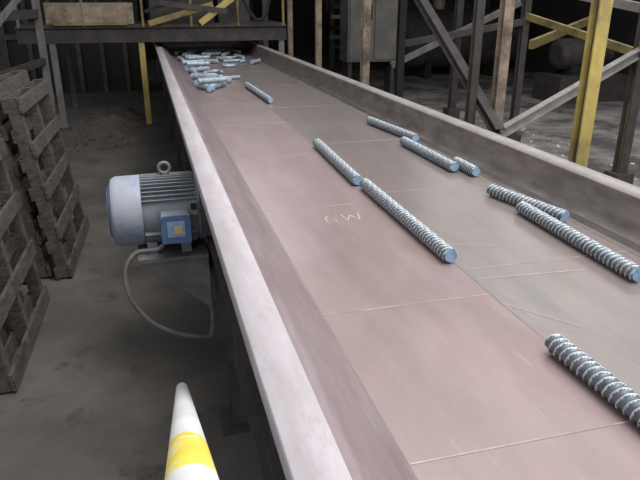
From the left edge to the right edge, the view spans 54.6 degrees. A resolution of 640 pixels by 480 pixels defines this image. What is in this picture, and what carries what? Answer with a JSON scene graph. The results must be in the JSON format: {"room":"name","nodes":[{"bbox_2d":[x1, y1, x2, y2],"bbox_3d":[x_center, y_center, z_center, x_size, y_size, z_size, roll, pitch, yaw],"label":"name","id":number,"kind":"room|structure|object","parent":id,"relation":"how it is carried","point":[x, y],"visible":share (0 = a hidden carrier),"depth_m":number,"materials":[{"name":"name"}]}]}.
{"room":"industrial hall","nodes":[
{"label":"industrial hall","id":0,"kind":"room"},
{"bbox_2d":[0,25,8,70],"bbox_3d":[-3.851,-1.966,5.344,0.130,4.200,10.000,-6,22,-14],"label":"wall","id":1,"kind":"structure","parent":0,"point":[4,64],"depth_m":9.81,"materials":[{"name":"black"}]},
{"bbox_2d":[137,0,339,59],"bbox_3d":[-4.766,-10.049,23.696,20.200,6.000,0.240,-6,22,-14],"label":"wall","id":2,"kind":"structure","parent":0,"point":[303,10],"depth_m":25.22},
{"bbox_2d":[262,0,268,47],"bbox_3d":[-1.436,-6.600,15.911,0.240,5.200,0.240,-6,22,-14],"label":"steel column","id":3,"kind":"structure","parent":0,"point":[264,2],"depth_m":16.15,"materials":[{"name":"grey metal"}]},
{"bbox_2d":[287,0,292,56],"bbox_3d":[-0.654,-5.553,13.210,0.200,5.200,0.200,-6,22,-14],"label":"steel column","id":4,"kind":"structure","parent":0,"point":[289,2],"depth_m":13.52,"materials":[{"name":"beige metal"}]},
{"bbox_2d":[315,0,321,67],"bbox_3d":[-0.029,-4.715,11.050,0.200,5.200,0.200,-6,22,-14],"label":"steel column","id":5,"kind":"structure","parent":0,"point":[318,3],"depth_m":11.37,"materials":[{"name":"beige metal"}]},
{"bbox_2d":[0,56,639,479],"bbox_3d":[-0.994,-2.109,11.781,20.200,0.212,29.200,-6,22,-14],"label":"floor","id":6,"kind":"structure","parent":0,"point":[94,398],"depth_m":4.29,"materials":[{"name":"concrete"}]},
{"bbox_2d":[0,291,23,345],"bbox_3d":[-2.240,0.134,3.936,0.265,1.284,1.294,-5,22,-13],"label":"wooden pallet","id":7,"kind":"object","parent":6,"relation":"on","point":[6,328],"visible":0.26,"depth_m":4.23,"materials":[{"name":"brown wood"}]},
{"bbox_2d":[0,75,45,282],"bbox_3d":[-2.724,-0.580,5.407,0.332,1.551,1.356,-5,22,-13],"label":"wooden pallet","id":8,"kind":"object","parent":6,"relation":"on","point":[14,259],"visible":0.09,"depth_m":5.36,"materials":[{"name":"brown wood"}]},
{"bbox_2d":[0,138,49,392],"bbox_3d":[-2.087,0.098,4.028,0.259,1.284,1.299,-5,22,-13],"label":"wooden pallet","id":9,"kind":"object","parent":6,"relation":"on","point":[24,332],"visible":1,"depth_m":4.19,"materials":[{"name":"brown wood"}]},
{"bbox_2d":[0,0,56,114],"bbox_3d":[-3.854,-2.550,6.850,0.292,4.200,5.810,-4,22,-10],"label":"frame","id":10,"kind":"object","parent":6,"relation":"on","point":[8,14],"visible":0.64,"depth_m":9.35,"materials":[{"name":"grey metal"}]},
{"bbox_2d":[0,69,64,277],"bbox_3d":[-2.573,-0.640,5.520,0.328,1.581,1.353,-5,22,-12],"label":"wooden pallet","id":11,"kind":"object","parent":6,"relation":"on","point":[11,81],"visible":0.34,"depth_m":5.12,"materials":[{"name":"brown wood"}]},
{"bbox_2d":[0,78,88,279],"bbox_3d":[-2.386,-0.601,5.529,0.311,1.502,1.354,-5,22,-12],"label":"wooden pallet","id":12,"kind":"object","parent":6,"relation":"on","point":[47,186],"visible":1,"depth_m":5.28,"materials":[{"name":"brown wood"}]},
{"bbox_2d":[0,0,142,93],"bbox_3d":[-6.897,-5.677,15.743,4.400,3.600,2.100,-6,22,-14],"label":"wall","id":13,"kind":"structure","parent":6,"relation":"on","point":[98,67],"depth_m":15.46,"materials":[{"name":"metal"}]},
{"bbox_2d":[67,105,142,151],"bbox_3d":[-3.998,-2.295,11.790,1.240,0.192,4.689,-6,22,-14],"label":"heap","id":14,"kind":"object","parent":6,"relation":"on","point":[106,125],"visible":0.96,"depth_m":11.21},
{"bbox_2d":[14,0,286,129],"bbox_3d":[-3.177,-3.908,12.184,4.720,2.874,2.421,-6,22,-14],"label":"platform","id":15,"kind":"object","parent":6,"relation":"on","point":[170,20],"visible":0.92,"depth_m":11.12,"materials":[{"name":"metal"}]},
{"bbox_2d":[164,382,218,479],"bbox_3d":[-0.365,0.623,1.700,0.121,2.010,2.656,-6,22,-14],"label":"handrail","id":16,"kind":"object","parent":6,"relation":"on","point":[189,457],"visible":1,"depth_m":0.79,"materials":[{"name":"white metal"}]},
{"bbox_2d":[147,0,252,80],"bbox_3d":[-3.611,-6.757,18.526,2.900,3.600,2.250,-6,22,-14],"label":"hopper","id":17,"kind":"object","parent":6,"relation":"on","point":[250,1],"visible":0.08,"depth_m":17.85,"materials":[{"name":"metal"}]},
{"bbox_2d":[340,0,397,93],"bbox_3d":[1.120,-4.649,13.921,1.200,3.000,0.675,-6,22,-14],"label":"tall cabinet","id":18,"kind":"object","parent":6,"relation":"on","point":[384,13],"visible":0.75,"depth_m":13.69,"materials":[{"name":"metal"}]},
{"bbox_2d":[154,40,639,479],"bbox_3d":[-0.831,-1.313,7.532,1.938,1.400,16.110,-6,22,-14],"label":"conveyor","id":19,"kind":"object","parent":6,"relation":"on","point":[355,351],"visible":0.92,"depth_m":2.33,"materials":[{"name":"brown metal"}]},
{"bbox_2d":[106,161,214,338],"bbox_3d":[-0.984,0.053,3.859,0.577,1.066,0.657,-6,22,-14],"label":"motor","id":20,"kind":"object","parent":19,"relation":"attached to","point":[158,213],"visible":1,"depth_m":3.70,"materials":[{"name":"blue paint"}]},
{"bbox_2d":[244,82,273,102],"bbox_3d":[-0.701,-1.663,6.957,0.065,0.065,1.351,-6,22,-16],"label":"bar","id":21,"kind":"object","parent":19,"relation":"on","point":[267,98],"visible":1,"depth_m":6.77,"materials":[{"name":"silver metal"}]},
{"bbox_2d":[312,138,362,184],"bbox_3d":[0.096,-0.523,4.019,0.066,0.065,1.051,-5,22,-12],"label":"bar","id":22,"kind":"object","parent":19,"relation":"on","point":[341,165],"visible":0.99,"depth_m":3.86,"materials":[{"name":"silver metal"}]},
{"bbox_2d":[366,116,418,141],"bbox_3d":[0.570,-0.897,4.983,0.066,0.065,0.805,-8,23,-20],"label":"bar","id":23,"kind":"object","parent":19,"relation":"on","point":[396,130],"visible":0.94,"depth_m":4.91,"materials":[{"name":"silver metal"}]},
{"bbox_2d":[359,178,456,262],"bbox_3d":[0.388,-0.129,3.001,0.066,0.065,1.110,-5,22,-13],"label":"bar","id":24,"kind":"object","parent":19,"relation":"on","point":[422,232],"visible":1,"depth_m":2.83,"materials":[{"name":"silver metal"}]},
{"bbox_2d":[399,136,458,171],"bbox_3d":[0.720,-0.590,4.190,0.065,0.065,0.820,-6,22,-15],"label":"bar","id":25,"kind":"object","parent":19,"relation":"on","point":[437,158],"visible":1,"depth_m":4.09,"materials":[{"name":"silver metal"}]},
{"bbox_2d":[452,157,479,176],"bbox_3d":[0.903,-0.456,3.845,0.067,0.065,0.270,-6,22,-14],"label":"bar","id":26,"kind":"object","parent":19,"relation":"on","point":[471,169],"visible":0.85,"depth_m":3.78,"materials":[{"name":"silver metal"}]},
{"bbox_2d":[486,184,569,221],"bbox_3d":[1.048,-0.193,3.167,0.065,0.065,0.521,-10,24,-25],"label":"bar","id":27,"kind":"object","parent":19,"relation":"on","point":[507,195],"visible":0.78,"depth_m":3.14,"materials":[{"name":"silver metal"}]},
{"bbox_2d":[516,201,639,280],"bbox_3d":[1.101,-0.018,2.717,0.065,0.065,0.850,-5,22,-12],"label":"bar","id":28,"kind":"object","parent":19,"relation":"on","point":[620,264],"visible":1,"depth_m":2.61,"materials":[{"name":"silver metal"}]},
{"bbox_2d":[544,334,639,427],"bbox_3d":[0.850,0.489,1.408,0.065,0.065,1.050,-6,22,-15],"label":"bar","id":29,"kind":"object","parent":19,"relation":"on","point":[625,399],"visible":1,"depth_m":1.68,"materials":[{"name":"silver metal"}]},
{"bbox_2d":[325,0,489,68],"bbox_3d":[3.131,-8.041,21.284,5.912,4.000,0.900,-6,22,-14],"label":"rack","id":30,"kind":"object","parent":6,"relation":"on","point":[331,6],"visible":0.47,"depth_m":20.92,"materials":[{"name":"metal"}]},
{"bbox_2d":[443,0,463,118],"bbox_3d":[2.541,-4.741,11.117,0.240,5.200,0.240,-6,22,-14],"label":"steel column","id":31,"kind":"structure","parent":6,"relation":"on","point":[451,109],"depth_m":11.73,"materials":[{"name":"grey metal"}]},
{"bbox_2d":[404,0,519,78],"bbox_3d":[4.483,-6.900,18.618,4.600,3.800,1.800,-6,22,-14],"label":"storage tank","id":32,"kind":"object","parent":6,"relation":"on","point":[420,66],"visible":0.39,"depth_m":18.18,"materials":[{"name":"metal"}]},
{"bbox_2d":[390,0,639,136],"bbox_3d":[3.350,-4.099,10.989,6.480,2.291,13.100,-6,22,-14],"label":"steel cross bracing","id":33,"kind":"object","parent":6,"relation":"on","point":[440,37],"visible":0.8,"depth_m":6.97,"materials":[{"name":"grey metal"}]},
{"bbox_2d":[507,0,531,142],"bbox_3d":[2.999,-3.849,8.818,0.200,5.200,0.200,-6,22,-14],"label":"steel column","id":34,"kind":"structure","parent":6,"relation":"on","point":[526,4],"depth_m":9.27,"materials":[{"name":"grey metal"}]},
{"bbox_2d":[520,127,637,180],"bbox_3d":[2.663,-0.695,7.509,4.280,0.304,11.016,-6,22,-14],"label":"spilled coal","id":35,"kind":"object","parent":6,"relation":"on","point":[523,128],"visible":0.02,"depth_m":9.91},
{"bbox_2d":[532,38,627,103],"bbox_3d":[6.057,-3.945,14.332,1.800,1.390,1.000,-6,22,-14],"label":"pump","id":36,"kind":"object","parent":6,"relation":"on","point":[565,55],"visible":0.56,"depth_m":14.06,"materials":[{"name":"metal"}]},
{"bbox_2d":[568,0,613,166],"bbox_3d":[1.938,-2.023,4.109,0.200,5.200,0.200,-6,22,-14],"label":"steel column","id":37,"kind":"structure","parent":6,"relation":"on","point":[600,10],"depth_m":4.43,"materials":[{"name":"yellow metal"}]},
{"bbox_2d":[604,13,639,184],"bbox_3d":[3.624,-3.011,6.658,0.240,5.200,0.240,-6,22,-14],"label":"steel column","id":38,"kind":"structure","parent":6,"relation":"on","point":[631,104],"depth_m":7.27,"materials":[{"name":"grey metal"}]},
{"bbox_2d":[360,0,370,84],"bbox_3d":[0.661,-3.790,8.664,0.220,5.200,0.220,-6,22,-14],"label":"steel column","id":39,"kind":"structure","parent":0,"point":[366,4],"depth_m":8.98,"materials":[{"name":"beige metal"}]},
{"bbox_2d":[394,0,406,97],"bbox_3d":[1.161,-3.745,8.549,0.200,5.200,0.200,-6,22,-14],"label":"steel column","id":40,"kind":"structure","parent":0,"point":[402,4],"depth_m":8.90,"materials":[{"name":"grey metal"}]},
{"bbox_2d":[464,0,485,124],"bbox_3d":[1.534,-2.676,5.794,0.160,5.200,0.160,-6,22,-14],"label":"steel column","id":41,"kind":"structure","parent":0,"point":[479,5],"depth_m":6.12,"materials":[{"name":"grey metal"}]},
{"bbox_2d":[490,0,515,122],"bbox_3d":[1.760,-2.623,5.657,0.200,5.200,0.200,-6,22,-14],"label":"steel column","id":42,"kind":"structure","parent":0,"point":[507,7],"depth_m":5.96,"materials":[{"name":"beige metal"}]},
{"bbox_2d":[490,0,639,74],"bbox_3d":[7.905,-6.948,15.701,0.200,6.000,23.000,-6,22,-14],"label":"wall","id":43,"kind":"structure","parent":0,"point":[623,23],"depth_m":18.28,"materials":[{"name":"black"}]}
]}

